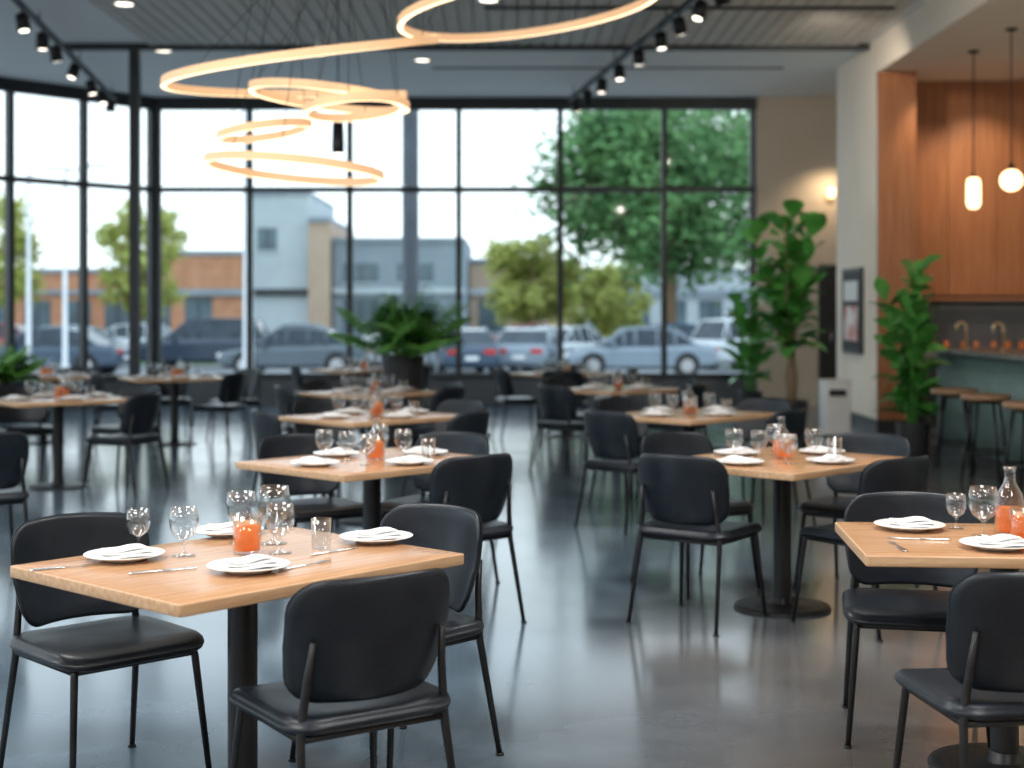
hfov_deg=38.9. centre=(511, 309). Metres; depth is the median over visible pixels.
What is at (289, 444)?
dining chair
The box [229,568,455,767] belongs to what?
dining chair
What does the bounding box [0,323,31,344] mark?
car
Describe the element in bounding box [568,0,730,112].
track light
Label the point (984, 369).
bar counter
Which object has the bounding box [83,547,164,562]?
dinner plate
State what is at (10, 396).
folded napkin
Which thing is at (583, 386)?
folded napkin
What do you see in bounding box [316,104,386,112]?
pendant lamp
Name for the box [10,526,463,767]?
dining table
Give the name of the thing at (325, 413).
folded napkin
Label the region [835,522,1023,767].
dining table
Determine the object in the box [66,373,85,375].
dinner plate
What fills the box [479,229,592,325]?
tree
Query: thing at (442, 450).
dinner plate
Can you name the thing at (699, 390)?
dining chair
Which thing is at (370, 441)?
drink glass
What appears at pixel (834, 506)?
dining chair
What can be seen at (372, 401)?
drink glass
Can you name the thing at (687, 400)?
drink glass
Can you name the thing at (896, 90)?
wall panel
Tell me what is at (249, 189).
window
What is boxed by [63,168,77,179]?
street lamp
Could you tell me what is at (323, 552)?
knife
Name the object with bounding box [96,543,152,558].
folded napkin
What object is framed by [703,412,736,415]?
dinner plate
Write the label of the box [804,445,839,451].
folded napkin
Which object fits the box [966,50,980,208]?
pendant lamp
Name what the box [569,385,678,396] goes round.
dining table
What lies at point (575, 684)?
floor
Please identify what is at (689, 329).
car
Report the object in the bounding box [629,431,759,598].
dining chair
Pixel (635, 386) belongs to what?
folded napkin
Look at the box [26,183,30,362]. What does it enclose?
street lamp
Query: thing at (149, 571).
knife
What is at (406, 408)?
folded napkin
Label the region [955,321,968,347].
bar faucet
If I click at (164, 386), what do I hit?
dining chair
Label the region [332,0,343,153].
pendant lamp
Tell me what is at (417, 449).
folded napkin
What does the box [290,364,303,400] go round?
dining chair
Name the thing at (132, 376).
dinner plate
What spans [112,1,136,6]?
recessed light
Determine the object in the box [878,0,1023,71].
ceiling bulkhead
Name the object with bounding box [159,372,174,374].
folded napkin
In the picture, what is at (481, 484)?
dining chair
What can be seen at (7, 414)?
dining chair
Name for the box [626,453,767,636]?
dining chair
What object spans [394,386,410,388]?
folded napkin
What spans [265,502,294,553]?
wine glass
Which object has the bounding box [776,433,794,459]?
drink glass
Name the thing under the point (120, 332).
car
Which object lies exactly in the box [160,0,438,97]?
pendant lamp
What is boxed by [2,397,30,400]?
dinner plate
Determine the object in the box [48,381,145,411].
wall
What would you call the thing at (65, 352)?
street lamp
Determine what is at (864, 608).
dining chair
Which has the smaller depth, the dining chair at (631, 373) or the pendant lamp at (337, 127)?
the pendant lamp at (337, 127)
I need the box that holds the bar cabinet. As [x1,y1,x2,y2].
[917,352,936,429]
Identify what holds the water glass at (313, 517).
on the dining table at (181, 593)
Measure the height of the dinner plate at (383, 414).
0.020 m
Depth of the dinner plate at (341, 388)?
13.43 m
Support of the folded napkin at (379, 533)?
on the dinner plate at (405, 534)
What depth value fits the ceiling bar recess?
18.19 m
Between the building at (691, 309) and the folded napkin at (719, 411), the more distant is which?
the building at (691, 309)
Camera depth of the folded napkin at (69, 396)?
12.07 m
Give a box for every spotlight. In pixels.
[315,20,324,55]
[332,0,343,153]
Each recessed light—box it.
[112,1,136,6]
[153,51,172,52]
[413,58,431,61]
[476,0,500,2]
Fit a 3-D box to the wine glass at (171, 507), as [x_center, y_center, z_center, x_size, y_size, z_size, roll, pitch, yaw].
[-1.000,0.676,4.420,0.090,0.148,0.090,0,0,0]
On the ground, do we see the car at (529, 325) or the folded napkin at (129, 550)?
the car at (529, 325)
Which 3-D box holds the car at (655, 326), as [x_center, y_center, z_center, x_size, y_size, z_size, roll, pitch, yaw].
[4.622,1.282,50.297,4.645,1.485,2.120,0,0,8]
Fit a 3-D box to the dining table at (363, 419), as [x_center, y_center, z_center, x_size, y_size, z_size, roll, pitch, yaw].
[-0.980,1.125,10.300,1.050,0.750,0.850,0,0,-44]
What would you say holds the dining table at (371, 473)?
on the floor
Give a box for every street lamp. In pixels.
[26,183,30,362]
[27,166,70,176]
[60,186,69,367]
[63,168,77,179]
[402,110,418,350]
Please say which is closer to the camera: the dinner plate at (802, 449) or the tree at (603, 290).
the dinner plate at (802, 449)
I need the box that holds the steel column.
[129,49,140,384]
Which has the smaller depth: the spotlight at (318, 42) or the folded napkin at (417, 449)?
the folded napkin at (417, 449)
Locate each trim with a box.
[0,77,755,102]
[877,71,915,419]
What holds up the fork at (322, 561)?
on the dining table at (181, 593)
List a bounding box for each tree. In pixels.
[0,188,49,312]
[89,192,198,322]
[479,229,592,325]
[508,110,748,323]
[552,253,657,339]
[715,110,748,279]
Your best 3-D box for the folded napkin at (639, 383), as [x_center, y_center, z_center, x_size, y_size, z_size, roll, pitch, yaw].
[1.268,0.725,14.141,0.160,0.031,0.095,0,0,37]
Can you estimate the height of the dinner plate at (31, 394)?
0.020 m
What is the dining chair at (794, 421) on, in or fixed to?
on the floor
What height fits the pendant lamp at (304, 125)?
2.155 m
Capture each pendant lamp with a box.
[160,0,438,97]
[203,0,383,185]
[216,0,311,143]
[248,57,391,106]
[302,0,404,121]
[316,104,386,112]
[397,0,655,41]
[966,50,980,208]
[1000,28,1022,190]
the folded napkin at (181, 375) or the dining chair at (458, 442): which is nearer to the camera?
the dining chair at (458, 442)
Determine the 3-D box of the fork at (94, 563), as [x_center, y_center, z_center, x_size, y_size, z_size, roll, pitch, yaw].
[-1.301,0.747,4.214,0.195,0.003,0.022,0,0,-30]
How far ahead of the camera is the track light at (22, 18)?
17.09 m
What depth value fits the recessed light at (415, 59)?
19.38 m
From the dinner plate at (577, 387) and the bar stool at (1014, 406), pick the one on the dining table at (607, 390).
the dinner plate at (577, 387)
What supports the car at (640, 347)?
on the ground
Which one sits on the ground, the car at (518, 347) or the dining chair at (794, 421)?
the car at (518, 347)
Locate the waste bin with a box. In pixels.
[818,379,850,436]
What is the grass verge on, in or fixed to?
on the ground
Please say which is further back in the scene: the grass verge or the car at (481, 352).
the grass verge
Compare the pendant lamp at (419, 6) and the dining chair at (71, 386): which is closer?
the pendant lamp at (419, 6)
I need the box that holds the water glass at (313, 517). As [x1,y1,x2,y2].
[311,517,331,548]
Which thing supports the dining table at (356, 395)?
on the floor
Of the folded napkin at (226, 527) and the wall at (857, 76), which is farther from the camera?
the wall at (857, 76)
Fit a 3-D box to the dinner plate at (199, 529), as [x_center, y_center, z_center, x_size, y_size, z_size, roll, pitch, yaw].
[-0.950,0.739,4.840,0.240,0.020,0.240,0,0,0]
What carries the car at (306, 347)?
on the ground
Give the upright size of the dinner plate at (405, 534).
0.020 m
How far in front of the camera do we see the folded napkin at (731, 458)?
7.02 m
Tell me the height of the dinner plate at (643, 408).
0.020 m
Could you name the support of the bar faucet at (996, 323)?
on the bar counter
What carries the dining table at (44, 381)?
on the floor
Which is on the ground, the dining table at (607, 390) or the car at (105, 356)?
the car at (105, 356)
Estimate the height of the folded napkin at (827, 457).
0.031 m
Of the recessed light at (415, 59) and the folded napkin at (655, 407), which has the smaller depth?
the folded napkin at (655, 407)
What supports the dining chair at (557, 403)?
on the floor
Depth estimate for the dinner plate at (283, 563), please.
4.14 m
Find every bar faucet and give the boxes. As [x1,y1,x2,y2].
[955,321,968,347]
[992,322,1006,350]
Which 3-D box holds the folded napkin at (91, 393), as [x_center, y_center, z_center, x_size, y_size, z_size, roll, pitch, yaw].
[-3.574,0.725,12.531,0.095,0.031,0.160,0,0,-38]
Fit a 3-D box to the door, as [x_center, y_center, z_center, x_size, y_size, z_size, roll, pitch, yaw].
[5.340,0.395,22.768,1.040,2.210,0.101,0,0,0]
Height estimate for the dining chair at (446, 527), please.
0.824 m
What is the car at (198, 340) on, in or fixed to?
on the ground
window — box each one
[0,83,154,383]
[155,103,755,379]
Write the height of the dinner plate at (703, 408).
0.020 m
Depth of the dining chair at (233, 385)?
15.67 m
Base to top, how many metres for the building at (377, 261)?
6.500 m
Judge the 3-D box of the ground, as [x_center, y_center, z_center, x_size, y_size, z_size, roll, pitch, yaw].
[0.000,2.150,145.000,320.000,0.300,350.000,0,0,0]
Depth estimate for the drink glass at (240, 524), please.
4.45 m
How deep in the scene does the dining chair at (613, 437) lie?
9.78 m
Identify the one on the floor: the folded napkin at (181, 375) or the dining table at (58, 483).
the dining table at (58, 483)
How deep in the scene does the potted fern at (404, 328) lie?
16.00 m
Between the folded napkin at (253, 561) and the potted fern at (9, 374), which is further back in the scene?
the potted fern at (9, 374)
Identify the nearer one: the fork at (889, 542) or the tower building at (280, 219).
the fork at (889, 542)
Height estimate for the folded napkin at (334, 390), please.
0.031 m
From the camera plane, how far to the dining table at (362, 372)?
18.25 m
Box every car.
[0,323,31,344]
[0,327,128,373]
[2,325,128,346]
[105,323,171,340]
[141,318,268,366]
[217,327,373,372]
[270,323,327,332]
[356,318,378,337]
[361,328,425,362]
[425,327,499,372]
[493,323,555,340]
[496,327,566,370]
[520,326,605,368]
[564,327,717,372]
[594,325,690,346]
[660,323,697,336]
[690,318,747,370]
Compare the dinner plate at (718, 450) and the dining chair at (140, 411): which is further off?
the dining chair at (140, 411)
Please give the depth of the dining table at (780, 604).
7.26 m
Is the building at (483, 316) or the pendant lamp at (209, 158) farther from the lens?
the building at (483, 316)
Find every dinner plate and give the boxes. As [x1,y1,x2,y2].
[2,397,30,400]
[31,394,59,396]
[57,397,86,399]
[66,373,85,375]
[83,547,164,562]
[84,394,112,396]
[132,376,151,377]
[191,525,263,537]
[196,374,216,376]
[206,557,289,574]
[290,459,339,466]
[313,450,359,456]
[316,414,349,418]
[328,390,353,393]
[334,410,365,413]
[339,530,412,544]
[341,388,365,390]
[380,390,404,392]
[383,414,415,417]
[385,458,433,464]
[396,409,428,413]
[402,449,447,455]
[577,387,601,389]
[625,387,649,389]
[640,412,673,416]
[643,408,674,411]
[703,408,734,410]
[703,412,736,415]
[714,449,759,455]
[715,458,763,465]
[799,448,844,454]
[805,456,854,463]
[874,519,945,531]
[959,536,1023,551]
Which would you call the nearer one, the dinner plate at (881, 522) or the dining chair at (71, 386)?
the dinner plate at (881, 522)
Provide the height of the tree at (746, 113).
12.750 m
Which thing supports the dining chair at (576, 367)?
on the floor
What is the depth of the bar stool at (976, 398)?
12.75 m
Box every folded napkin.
[8,395,23,397]
[35,392,54,394]
[41,373,56,375]
[61,395,81,397]
[90,392,104,394]
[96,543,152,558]
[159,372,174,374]
[175,374,189,376]
[202,521,251,533]
[217,554,279,570]
[296,456,333,463]
[319,447,353,453]
[322,412,341,415]
[332,389,349,391]
[337,407,360,411]
[345,386,362,388]
[350,527,402,540]
[383,388,400,390]
[386,411,410,415]
[391,455,427,461]
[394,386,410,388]
[401,407,422,410]
[408,446,441,452]
[581,385,596,387]
[588,383,601,385]
[629,385,646,387]
[633,382,649,384]
[645,410,667,413]
[647,406,670,409]
[707,405,728,408]
[709,409,730,413]
[721,446,752,452]
[721,455,757,462]
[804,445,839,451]
[814,454,846,460]
[885,516,934,527]
[969,534,1023,547]
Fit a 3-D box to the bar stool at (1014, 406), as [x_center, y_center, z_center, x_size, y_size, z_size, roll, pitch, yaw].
[4.180,1.123,11.700,0.434,0.759,0.434,0,0,-44]
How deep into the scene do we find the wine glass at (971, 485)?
4.80 m
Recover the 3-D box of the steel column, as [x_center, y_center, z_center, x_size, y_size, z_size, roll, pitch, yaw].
[-4.750,-0.885,18.260,0.220,4.770,0.220,0,0,0]
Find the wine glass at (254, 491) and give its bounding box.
[225,491,255,543]
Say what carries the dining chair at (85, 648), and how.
on the floor
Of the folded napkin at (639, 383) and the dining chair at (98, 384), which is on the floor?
the dining chair at (98, 384)
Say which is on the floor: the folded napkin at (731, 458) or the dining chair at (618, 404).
the dining chair at (618, 404)
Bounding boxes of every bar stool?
[931,387,977,470]
[960,393,1010,482]
[999,400,1023,495]
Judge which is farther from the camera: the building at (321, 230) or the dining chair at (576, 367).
the building at (321, 230)
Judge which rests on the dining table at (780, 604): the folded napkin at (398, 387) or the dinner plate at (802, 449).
the dinner plate at (802, 449)
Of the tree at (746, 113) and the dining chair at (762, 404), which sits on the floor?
the dining chair at (762, 404)
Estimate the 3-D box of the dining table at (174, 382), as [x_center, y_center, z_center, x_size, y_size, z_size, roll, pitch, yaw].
[-3.770,1.125,16.200,1.050,0.750,0.850,0,0,-30]
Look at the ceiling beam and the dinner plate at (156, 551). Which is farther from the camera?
the ceiling beam
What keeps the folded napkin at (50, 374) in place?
on the dinner plate
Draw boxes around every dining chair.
[0,385,64,479]
[0,431,29,541]
[0,512,211,767]
[10,374,52,450]
[55,367,98,438]
[80,392,169,496]
[86,384,168,481]
[90,371,138,447]
[146,367,192,439]
[188,372,253,449]
[206,368,261,442]
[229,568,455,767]
[246,409,339,529]
[257,433,362,532]
[274,385,294,432]
[286,398,367,499]
[288,503,503,767]
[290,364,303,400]
[302,380,365,445]
[346,361,382,409]
[381,431,499,582]
[384,364,431,430]
[393,386,464,478]
[400,380,464,447]
[401,411,497,520]
[408,399,485,448]
[428,453,526,622]
[490,368,543,439]
[529,384,606,476]
[534,377,583,463]
[540,370,587,443]
[549,364,588,432]
[574,410,639,535]
[588,397,647,511]
[593,367,637,409]
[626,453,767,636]
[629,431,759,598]
[648,384,707,437]
[658,377,700,432]
[713,397,798,513]
[751,409,816,525]
[790,455,937,641]
[792,432,919,591]
[842,491,989,748]
[893,572,1023,767]
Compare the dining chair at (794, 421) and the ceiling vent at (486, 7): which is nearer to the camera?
the dining chair at (794, 421)
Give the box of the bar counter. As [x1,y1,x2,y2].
[931,347,1023,478]
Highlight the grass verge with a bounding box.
[141,362,729,364]
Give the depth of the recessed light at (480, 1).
15.56 m
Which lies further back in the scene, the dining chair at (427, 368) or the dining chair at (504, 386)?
the dining chair at (427, 368)
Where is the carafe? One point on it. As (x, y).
(1003, 467)
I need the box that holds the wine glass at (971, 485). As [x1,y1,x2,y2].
[967,485,998,534]
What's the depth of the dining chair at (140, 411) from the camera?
11.78 m
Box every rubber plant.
[717,282,777,402]
[870,254,950,456]
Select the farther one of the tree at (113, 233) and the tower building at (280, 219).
the tower building at (280, 219)
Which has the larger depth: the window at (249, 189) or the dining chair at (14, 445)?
the window at (249, 189)
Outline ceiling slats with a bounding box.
[88,0,915,44]
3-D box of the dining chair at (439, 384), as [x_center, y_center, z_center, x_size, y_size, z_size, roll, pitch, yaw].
[-0.734,1.090,13.819,0.500,0.824,0.545,0,0,40]
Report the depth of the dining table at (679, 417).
10.21 m
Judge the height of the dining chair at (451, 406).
0.824 m
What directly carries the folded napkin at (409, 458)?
on the dinner plate at (390, 459)
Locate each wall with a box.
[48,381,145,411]
[161,97,836,404]
[837,38,877,418]
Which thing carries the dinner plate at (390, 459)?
on the dining table at (371, 473)
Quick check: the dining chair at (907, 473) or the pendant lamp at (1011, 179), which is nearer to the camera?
the dining chair at (907, 473)
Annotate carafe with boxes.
[994,467,1022,535]
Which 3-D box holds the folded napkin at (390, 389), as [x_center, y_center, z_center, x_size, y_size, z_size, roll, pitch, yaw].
[-1.085,0.725,13.099,0.160,0.031,0.095,0,0,-42]
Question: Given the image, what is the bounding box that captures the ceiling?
[0,0,927,97]
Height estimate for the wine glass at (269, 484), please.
0.185 m
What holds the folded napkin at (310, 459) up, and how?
on the dinner plate at (332, 460)
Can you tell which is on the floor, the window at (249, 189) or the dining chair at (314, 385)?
the dining chair at (314, 385)
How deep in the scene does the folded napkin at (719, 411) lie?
10.27 m
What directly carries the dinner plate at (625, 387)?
on the dining table at (607, 390)
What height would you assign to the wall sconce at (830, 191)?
0.180 m
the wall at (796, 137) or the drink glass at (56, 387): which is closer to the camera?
the drink glass at (56, 387)
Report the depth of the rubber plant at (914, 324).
14.66 m
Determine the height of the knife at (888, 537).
0.004 m
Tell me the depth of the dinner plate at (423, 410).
10.47 m
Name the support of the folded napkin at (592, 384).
on the dinner plate
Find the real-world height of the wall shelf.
0.040 m
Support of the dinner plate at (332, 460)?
on the dining table at (371, 473)
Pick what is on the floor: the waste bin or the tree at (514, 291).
the waste bin
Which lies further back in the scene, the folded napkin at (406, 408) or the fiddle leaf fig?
the fiddle leaf fig
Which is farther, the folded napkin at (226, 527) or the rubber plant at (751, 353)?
the rubber plant at (751, 353)
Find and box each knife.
[129,567,196,573]
[310,546,358,554]
[888,537,950,539]
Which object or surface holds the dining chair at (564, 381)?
on the floor
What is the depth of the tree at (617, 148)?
57.27 m
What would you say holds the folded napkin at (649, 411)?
on the dinner plate at (643, 413)
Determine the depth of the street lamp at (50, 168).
41.94 m
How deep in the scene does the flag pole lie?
28.52 m
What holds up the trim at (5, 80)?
attached to the wall at (796, 137)
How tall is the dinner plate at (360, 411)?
0.020 m
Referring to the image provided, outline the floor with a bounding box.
[0,405,1023,767]
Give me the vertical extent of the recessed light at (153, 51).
0.015 m
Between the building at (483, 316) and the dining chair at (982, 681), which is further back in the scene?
the building at (483, 316)
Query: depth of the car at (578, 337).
49.16 m
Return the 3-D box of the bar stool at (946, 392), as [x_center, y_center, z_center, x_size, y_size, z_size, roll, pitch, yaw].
[4.180,1.123,13.700,0.434,0.759,0.434,0,0,23]
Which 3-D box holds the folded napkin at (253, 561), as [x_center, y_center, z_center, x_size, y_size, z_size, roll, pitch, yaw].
[-0.758,0.725,4.170,0.160,0.031,0.095,0,0,-30]
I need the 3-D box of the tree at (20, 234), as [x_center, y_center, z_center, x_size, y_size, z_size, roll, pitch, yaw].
[-24.300,-1.871,65.857,6.353,7.758,5.889,0,0,20]
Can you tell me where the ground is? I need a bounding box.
[35,365,748,374]
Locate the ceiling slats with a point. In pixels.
(156, 22)
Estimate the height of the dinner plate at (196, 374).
0.020 m
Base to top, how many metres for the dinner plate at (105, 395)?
0.020 m
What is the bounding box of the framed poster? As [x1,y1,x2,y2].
[842,267,863,354]
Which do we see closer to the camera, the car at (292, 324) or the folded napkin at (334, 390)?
the folded napkin at (334, 390)
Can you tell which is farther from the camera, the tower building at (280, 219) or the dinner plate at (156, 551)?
the tower building at (280, 219)
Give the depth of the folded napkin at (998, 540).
4.53 m
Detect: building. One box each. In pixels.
[0,268,128,330]
[142,250,242,330]
[253,193,334,332]
[308,217,353,328]
[333,237,471,334]
[470,259,579,335]
[580,268,748,337]
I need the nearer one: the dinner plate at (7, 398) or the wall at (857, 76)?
the dinner plate at (7, 398)
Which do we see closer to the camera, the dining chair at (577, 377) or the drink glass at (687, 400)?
the drink glass at (687, 400)
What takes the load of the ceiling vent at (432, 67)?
in the ceiling
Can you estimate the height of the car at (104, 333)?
1.485 m
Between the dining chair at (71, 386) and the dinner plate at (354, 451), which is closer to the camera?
the dinner plate at (354, 451)
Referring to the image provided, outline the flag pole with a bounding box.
[243,110,253,368]
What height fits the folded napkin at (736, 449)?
0.031 m
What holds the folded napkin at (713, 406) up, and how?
on the dinner plate at (703, 408)
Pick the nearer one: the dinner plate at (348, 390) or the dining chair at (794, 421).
the dining chair at (794, 421)
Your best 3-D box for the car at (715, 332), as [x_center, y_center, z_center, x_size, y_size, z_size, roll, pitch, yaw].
[8.280,1.147,48.989,4.645,1.755,2.120,0,0,-30]
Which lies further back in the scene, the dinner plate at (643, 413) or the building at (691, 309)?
the building at (691, 309)
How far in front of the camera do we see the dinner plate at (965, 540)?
4.51 m
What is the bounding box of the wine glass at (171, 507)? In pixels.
[169,507,198,556]
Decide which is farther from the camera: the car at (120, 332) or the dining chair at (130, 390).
the car at (120, 332)
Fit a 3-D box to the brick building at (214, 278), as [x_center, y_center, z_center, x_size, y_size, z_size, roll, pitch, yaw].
[-20.000,-0.850,96.850,7.000,5.700,14.300,0,0,0]
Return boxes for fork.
[30,563,98,570]
[279,560,331,569]
[886,541,907,550]
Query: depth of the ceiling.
19.95 m
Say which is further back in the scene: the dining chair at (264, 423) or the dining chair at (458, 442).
the dining chair at (264, 423)
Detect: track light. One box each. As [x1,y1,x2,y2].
[11,0,116,112]
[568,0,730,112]
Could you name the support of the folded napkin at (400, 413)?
on the dinner plate at (383, 414)
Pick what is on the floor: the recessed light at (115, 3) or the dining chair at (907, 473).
the dining chair at (907, 473)
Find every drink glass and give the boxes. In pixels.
[53,384,64,398]
[232,513,261,554]
[365,435,383,460]
[369,398,381,415]
[684,396,697,402]
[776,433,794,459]
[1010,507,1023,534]
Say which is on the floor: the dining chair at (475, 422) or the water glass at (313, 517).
the dining chair at (475, 422)
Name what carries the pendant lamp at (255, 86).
hanging from the ceiling
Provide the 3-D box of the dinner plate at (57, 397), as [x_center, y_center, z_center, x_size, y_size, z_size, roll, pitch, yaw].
[-3.670,0.739,12.085,0.240,0.020,0.240,0,0,0]
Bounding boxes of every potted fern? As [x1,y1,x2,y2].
[0,340,47,385]
[324,284,473,445]
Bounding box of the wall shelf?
[921,297,1023,300]
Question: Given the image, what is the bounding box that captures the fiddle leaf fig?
[742,199,832,429]
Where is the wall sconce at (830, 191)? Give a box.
[827,187,834,198]
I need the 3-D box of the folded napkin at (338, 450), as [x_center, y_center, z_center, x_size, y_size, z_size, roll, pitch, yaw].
[-0.901,0.725,7.444,0.160,0.031,0.095,0,0,-36]
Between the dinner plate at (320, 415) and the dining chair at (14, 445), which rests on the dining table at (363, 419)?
the dinner plate at (320, 415)
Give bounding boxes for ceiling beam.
[61,43,869,50]
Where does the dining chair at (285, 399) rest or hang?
on the floor
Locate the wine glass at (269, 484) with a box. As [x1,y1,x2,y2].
[256,484,290,544]
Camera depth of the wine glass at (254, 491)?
4.65 m
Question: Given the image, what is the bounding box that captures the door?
[818,265,836,404]
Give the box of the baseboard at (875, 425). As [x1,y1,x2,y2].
[851,412,906,431]
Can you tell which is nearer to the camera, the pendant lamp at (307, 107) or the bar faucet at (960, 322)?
the pendant lamp at (307, 107)
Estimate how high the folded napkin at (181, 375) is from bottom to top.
0.031 m
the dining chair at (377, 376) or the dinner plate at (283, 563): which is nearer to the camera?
the dinner plate at (283, 563)
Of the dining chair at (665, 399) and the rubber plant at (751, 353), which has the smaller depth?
the dining chair at (665, 399)
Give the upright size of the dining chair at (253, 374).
0.824 m
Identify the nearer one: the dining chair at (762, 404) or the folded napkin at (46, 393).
the dining chair at (762, 404)
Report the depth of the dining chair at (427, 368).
18.07 m
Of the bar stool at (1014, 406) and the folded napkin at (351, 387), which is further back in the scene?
the folded napkin at (351, 387)
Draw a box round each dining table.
[0,394,128,489]
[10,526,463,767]
[29,374,90,444]
[118,375,222,445]
[236,447,473,529]
[279,409,457,525]
[299,388,435,410]
[309,367,381,429]
[510,372,620,436]
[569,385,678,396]
[624,407,773,431]
[694,447,904,617]
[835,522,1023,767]
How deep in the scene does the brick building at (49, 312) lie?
94.01 m
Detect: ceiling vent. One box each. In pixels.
[432,67,783,68]
[485,6,895,9]
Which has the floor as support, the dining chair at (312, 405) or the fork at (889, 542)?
the dining chair at (312, 405)
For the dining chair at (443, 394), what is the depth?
12.73 m
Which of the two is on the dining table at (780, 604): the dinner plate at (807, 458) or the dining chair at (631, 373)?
the dinner plate at (807, 458)
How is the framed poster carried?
attached to the wall at (857, 76)
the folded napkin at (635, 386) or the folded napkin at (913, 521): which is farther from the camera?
the folded napkin at (635, 386)
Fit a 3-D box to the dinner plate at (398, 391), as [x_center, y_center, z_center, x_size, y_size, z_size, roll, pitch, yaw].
[-1.085,0.739,13.099,0.240,0.020,0.240,0,0,0]
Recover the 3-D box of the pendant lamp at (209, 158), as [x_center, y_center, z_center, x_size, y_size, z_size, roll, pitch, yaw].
[-1.500,-2.120,10.000,1.234,2.459,1.234,0,0,0]
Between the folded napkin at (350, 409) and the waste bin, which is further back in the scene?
the waste bin
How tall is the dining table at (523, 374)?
0.750 m
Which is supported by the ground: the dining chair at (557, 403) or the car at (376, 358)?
the car at (376, 358)
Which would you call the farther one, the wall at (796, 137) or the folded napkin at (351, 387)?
the wall at (796, 137)
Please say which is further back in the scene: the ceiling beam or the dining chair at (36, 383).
the ceiling beam
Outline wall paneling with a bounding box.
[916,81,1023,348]
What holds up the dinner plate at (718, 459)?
on the dining table at (780, 604)
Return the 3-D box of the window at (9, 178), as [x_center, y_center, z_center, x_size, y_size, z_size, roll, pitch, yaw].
[-7.790,-1.080,20.400,0.130,4.360,6.582,0,0,41]

